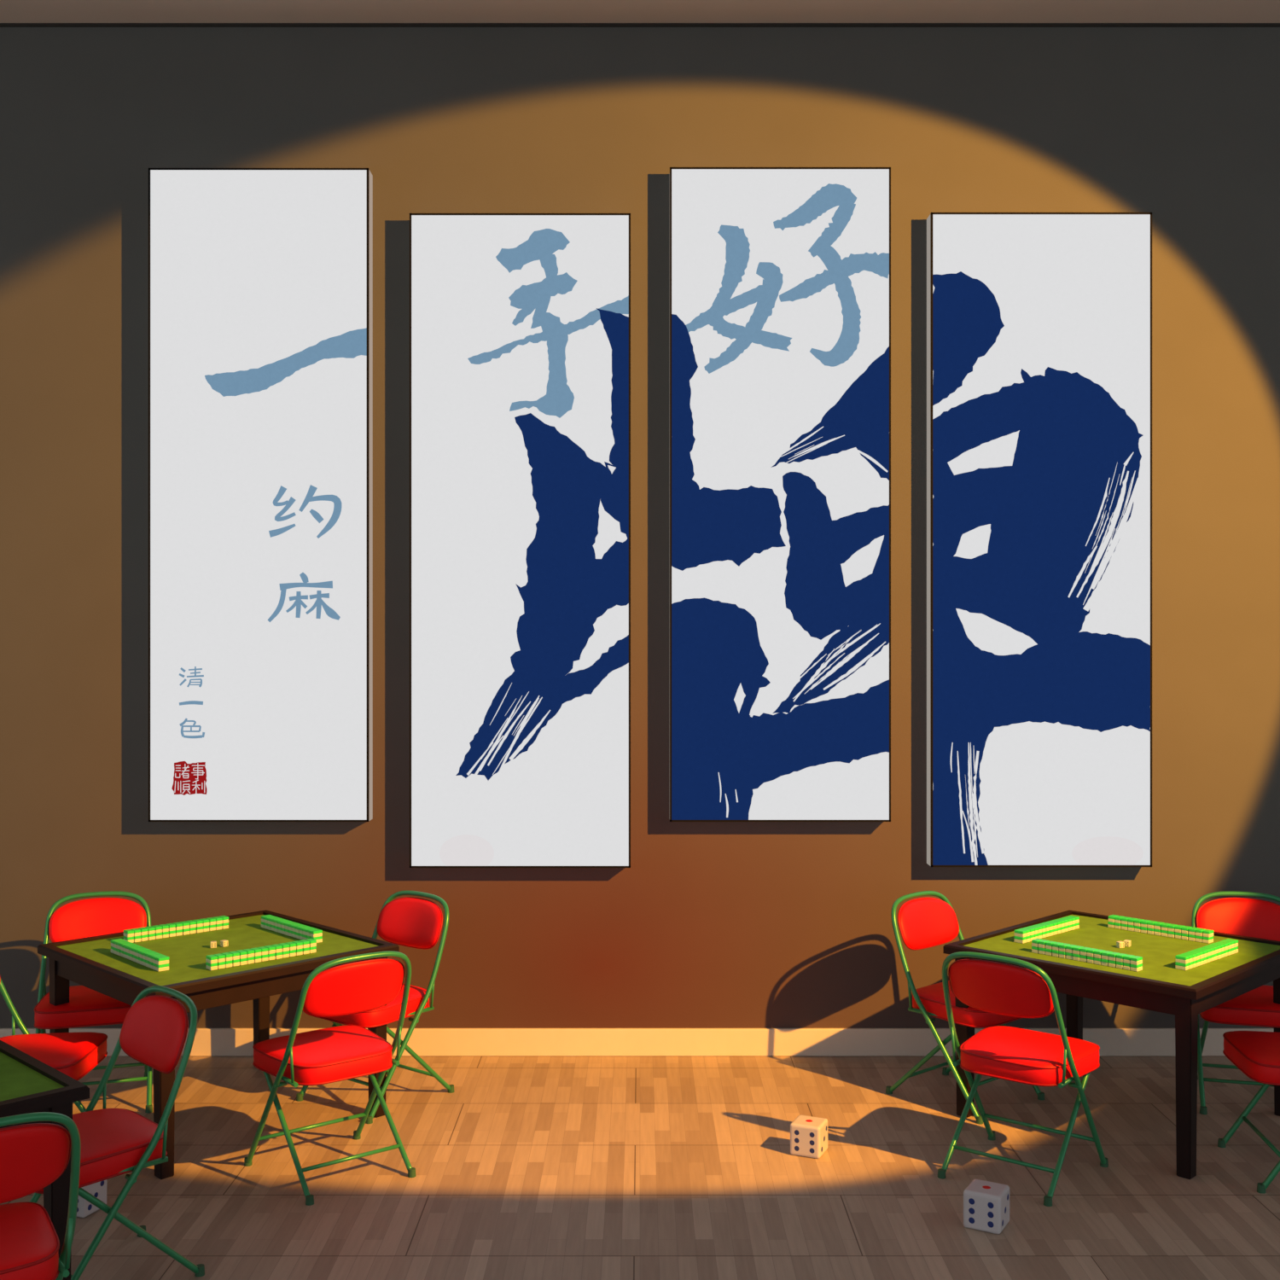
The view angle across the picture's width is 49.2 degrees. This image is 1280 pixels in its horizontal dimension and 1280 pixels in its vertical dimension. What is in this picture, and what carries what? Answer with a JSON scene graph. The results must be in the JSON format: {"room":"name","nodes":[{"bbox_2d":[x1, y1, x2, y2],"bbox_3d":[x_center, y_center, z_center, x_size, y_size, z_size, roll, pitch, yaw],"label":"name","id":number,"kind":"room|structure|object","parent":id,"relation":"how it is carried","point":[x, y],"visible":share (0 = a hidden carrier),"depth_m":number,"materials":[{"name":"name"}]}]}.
{"room":"games hall","nodes":[
{"label":"games hall","id":0,"kind":"room"},
{"bbox_2d":[0,27,1279,1028],"bbox_3d":[0.000,-0.510,7.130,15.000,5.600,0.200,0,0,0],"label":"wall","id":1,"kind":"structure","parent":0,"point":[708,924],"depth_m":7.03,"materials":[{"name":"paint"}]},
{"bbox_2d":[148,168,372,821],"bbox_3d":[-1.890,-0.719,6.973,1.091,3.238,0.112,0,0,0],"label":"calligraphy panel","id":2,"kind":"object","parent":1,"relation":"attached to","point":[260,280],"visible":1,"depth_m":6.92,"materials":[{"name":"grey plastic"}]},
{"bbox_2d":[409,213,630,867],"bbox_3d":[-0.594,-0.492,6.973,1.095,3.242,0.112,0,0,0],"label":"calligraphy panel","id":3,"kind":"object","parent":1,"relation":"attached to","point":[520,323],"visible":1,"depth_m":6.92,"materials":[{"name":"grey plastic"}]},
{"bbox_2d":[0,1028,1274,1056],"bbox_3d":[0.000,2.021,7.019,15.000,0.137,0.022,0,0,0],"label":"baseboard","id":4,"kind":"structure","parent":1,"relation":"attached to","point":[207,1042],"depth_m":7.01,"materials":[{"name":"paint"}]},
{"bbox_2d":[0,23,1279,27],"bbox_3d":[0.000,-3.092,7.024,15.000,0.014,0.012,0,0,0],"label":"trim","id":5,"kind":"structure","parent":1,"relation":"attached to","point":[2,25],"depth_m":7.02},
{"bbox_2d":[669,167,890,821],"bbox_3d":[0.695,-0.721,6.973,1.095,3.242,0.112,0,0,0],"label":"calligraphy panel","id":6,"kind":"object","parent":1,"relation":"attached to","point":[780,277],"visible":1,"depth_m":6.92,"materials":[{"name":"grey plastic"}]},
{"bbox_2d":[926,212,1151,866],"bbox_3d":[1.989,-0.497,6.973,1.095,3.242,0.112,0,0,0],"label":"calligraphy panel","id":7,"kind":"object","parent":1,"relation":"attached to","point":[1039,324],"visible":1,"depth_m":6.92,"materials":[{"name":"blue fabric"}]},
{"bbox_2d":[0,1056,1279,1279],"bbox_3d":[0.000,2.140,2.630,15.000,0.100,9.200,0,0,0],"label":"floor","id":8,"kind":"structure","parent":0,"point":[533,1167],"depth_m":5.41,"materials":[{"name":"laminate"}]},
{"bbox_2d":[0,1111,81,1279],"bbox_3d":[-1.775,1.640,3.680,0.508,0.899,0.556,0,0,-37],"label":"folding chair","id":9,"kind":"object","parent":8,"relation":"on","point":[33,1156],"visible":1,"depth_m":3.62,"materials":[{"name":"red leather"}]},
{"bbox_2d":[0,1040,89,1279],"bbox_3d":[-2.450,1.715,4.200,1.125,0.750,1.125,0,0,-45],"label":"table","id":10,"kind":"object","parent":8,"relation":"on","point":[28,1085],"visible":0.69,"depth_m":4.18,"materials":[{"name":"green fabric"}]},
{"bbox_2d":[0,977,107,1112],"bbox_3d":[-2.425,1.640,5.490,0.556,0.899,0.508,0,0,-2],"label":"folding chair","id":11,"kind":"object","parent":8,"relation":"on","point":[74,1055],"visible":0.62,"depth_m":5.51,"materials":[{"name":"red leather"}]},
{"bbox_2d":[76,1179,106,1217],"bbox_3d":[-2.045,2.026,5.120,0.130,0.130,0.130,0,0,20],"label":"die","id":12,"kind":"object","parent":8,"relation":"on","point":[98,1189],"visible":0.34,"depth_m":5.08,"materials":[{"name":"white plastic"}]},
{"bbox_2d":[34,890,152,1113],"bbox_3d":[-2.477,1.640,6.355,0.508,0.899,0.556,0,0,-18],"label":"folding chair","id":13,"kind":"object","parent":8,"relation":"on","point":[88,917],"visible":0.59,"depth_m":6.47,"materials":[{"name":"red leather"}]},
{"bbox_2d":[29,985,204,1279],"bbox_3d":[-1.780,1.640,4.572,0.556,0.899,0.508,0,0,-45],"label":"folding chair","id":14,"kind":"object","parent":8,"relation":"on","point":[114,1142],"visible":0.78,"depth_m":4.56,"materials":[{"name":"red leather"}]},
{"bbox_2d":[37,910,399,1179],"bbox_3d":[-1.855,1.715,6.145,1.125,0.750,1.125,0,0,45],"label":"table","id":15,"kind":"object","parent":8,"relation":"on","point":[90,962],"visible":0.56,"depth_m":5.91,"materials":[{"name":"green fabric"}]},
{"bbox_2d":[110,914,322,971],"bbox_3d":[-1.855,1.324,6.145,0.777,0.054,0.777,0,0,-43],"label":"tiles","id":16,"kind":"structure","parent":15,"relation":"on","point":[125,948],"depth_m":6.02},
{"bbox_2d":[210,939,227,948],"bbox_3d":[-1.854,1.339,6.151,0.078,0.026,0.032,0,0,-33],"label":"dice","id":17,"kind":"object","parent":15,"relation":"on","point":[224,943],"visible":1,"depth_m":6.15,"materials":[{"name":"beige plastic"}]},
{"bbox_2d":[244,951,416,1205],"bbox_3d":[-1.215,1.640,5.510,0.508,0.899,0.556,0,0,-38],"label":"folding chair","id":18,"kind":"object","parent":8,"relation":"on","point":[334,1054],"visible":1,"depth_m":5.38,"materials":[{"name":"red leather"}]},
{"bbox_2d":[296,890,454,1123],"bbox_3d":[-1.200,1.640,6.394,0.508,0.899,0.556,0,0,38],"label":"folding chair","id":19,"kind":"object","parent":8,"relation":"on","point":[409,922],"visible":0.66,"depth_m":6.42,"materials":[{"name":"red leather"}]},
{"bbox_2d":[790,1115,827,1158],"bbox_3d":[0.690,2.026,5.700,0.130,0.130,0.130,0,0,24],"label":"die","id":20,"kind":"object","parent":8,"relation":"on","point":[808,1134],"visible":1,"depth_m":5.65,"materials":[{"name":"white plastic"}]},
{"bbox_2d":[885,890,1044,1124],"bbox_3d":[1.479,1.640,6.391,0.508,0.899,0.556,0,0,-41],"label":"folding chair","id":21,"kind":"object","parent":8,"relation":"on","point":[923,922],"visible":0.71,"depth_m":6.39,"materials":[{"name":"red leather"}]},
{"bbox_2d":[963,1179,1009,1233],"bbox_3d":[1.238,2.022,4.990,0.137,0.137,0.137,0,0,30],"label":"die","id":22,"kind":"object","parent":8,"relation":"on","point":[986,1203],"visible":1,"depth_m":4.94,"materials":[{"name":"white plastic"}]},
{"bbox_2d":[937,951,1108,1206],"bbox_3d":[1.500,1.640,5.500,0.508,0.899,0.556,0,0,38],"label":"folding chair","id":23,"kind":"object","parent":8,"relation":"on","point":[1022,1056],"visible":1,"depth_m":5.37,"materials":[{"name":"red leather"}]},
{"bbox_2d":[943,910,1279,1179],"bbox_3d":[2.130,1.715,6.145,1.125,0.750,1.125,0,0,-45],"label":"table","id":24,"kind":"object","parent":8,"relation":"on","point":[1160,986],"visible":0.56,"depth_m":5.77,"materials":[{"name":"green fabric"}]},
{"bbox_2d":[1116,939,1131,948],"bbox_3d":[2.131,1.339,6.151,0.078,0.026,0.032,0,0,-33],"label":"dice","id":25,"kind":"object","parent":24,"relation":"on","point":[1127,943],"visible":1,"depth_m":6.14,"materials":[{"name":"beige plastic"}]},
{"bbox_2d":[1013,914,1238,971],"bbox_3d":[2.130,1.324,6.145,0.777,0.054,0.777,0,0,-43],"label":"tiles","id":26,"kind":"structure","parent":24,"relation":"on","point":[1206,954],"depth_m":6.02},
{"bbox_2d":[1191,891,1279,1114],"bbox_3d":[2.783,1.640,6.352,0.508,0.899,0.556,0,0,15],"label":"folding chair","id":27,"kind":"object","parent":8,"relation":"on","point":[1244,916],"visible":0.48,"depth_m":6.51,"materials":[{"name":"red leather"}]},
{"bbox_2d":[1217,1030,1279,1193],"bbox_3d":[2.630,1.640,5.500,0.556,0.899,0.508,0,0,6],"label":"folding chair","id":28,"kind":"object","parent":8,"relation":"on","point":[1256,1054],"visible":1,"depth_m":5.48,"materials":[{"name":"red leather"}]},
{"bbox_2d":[0,0,1279,23],"bbox_3d":[0.000,-3.150,2.630,15.000,0.100,8.800,0,0,0],"label":"ceiling","id":29,"kind":"structure","parent":0,"point":[11,11],"depth_m":6.88,"materials":[{"name":"paint"}]}
]}

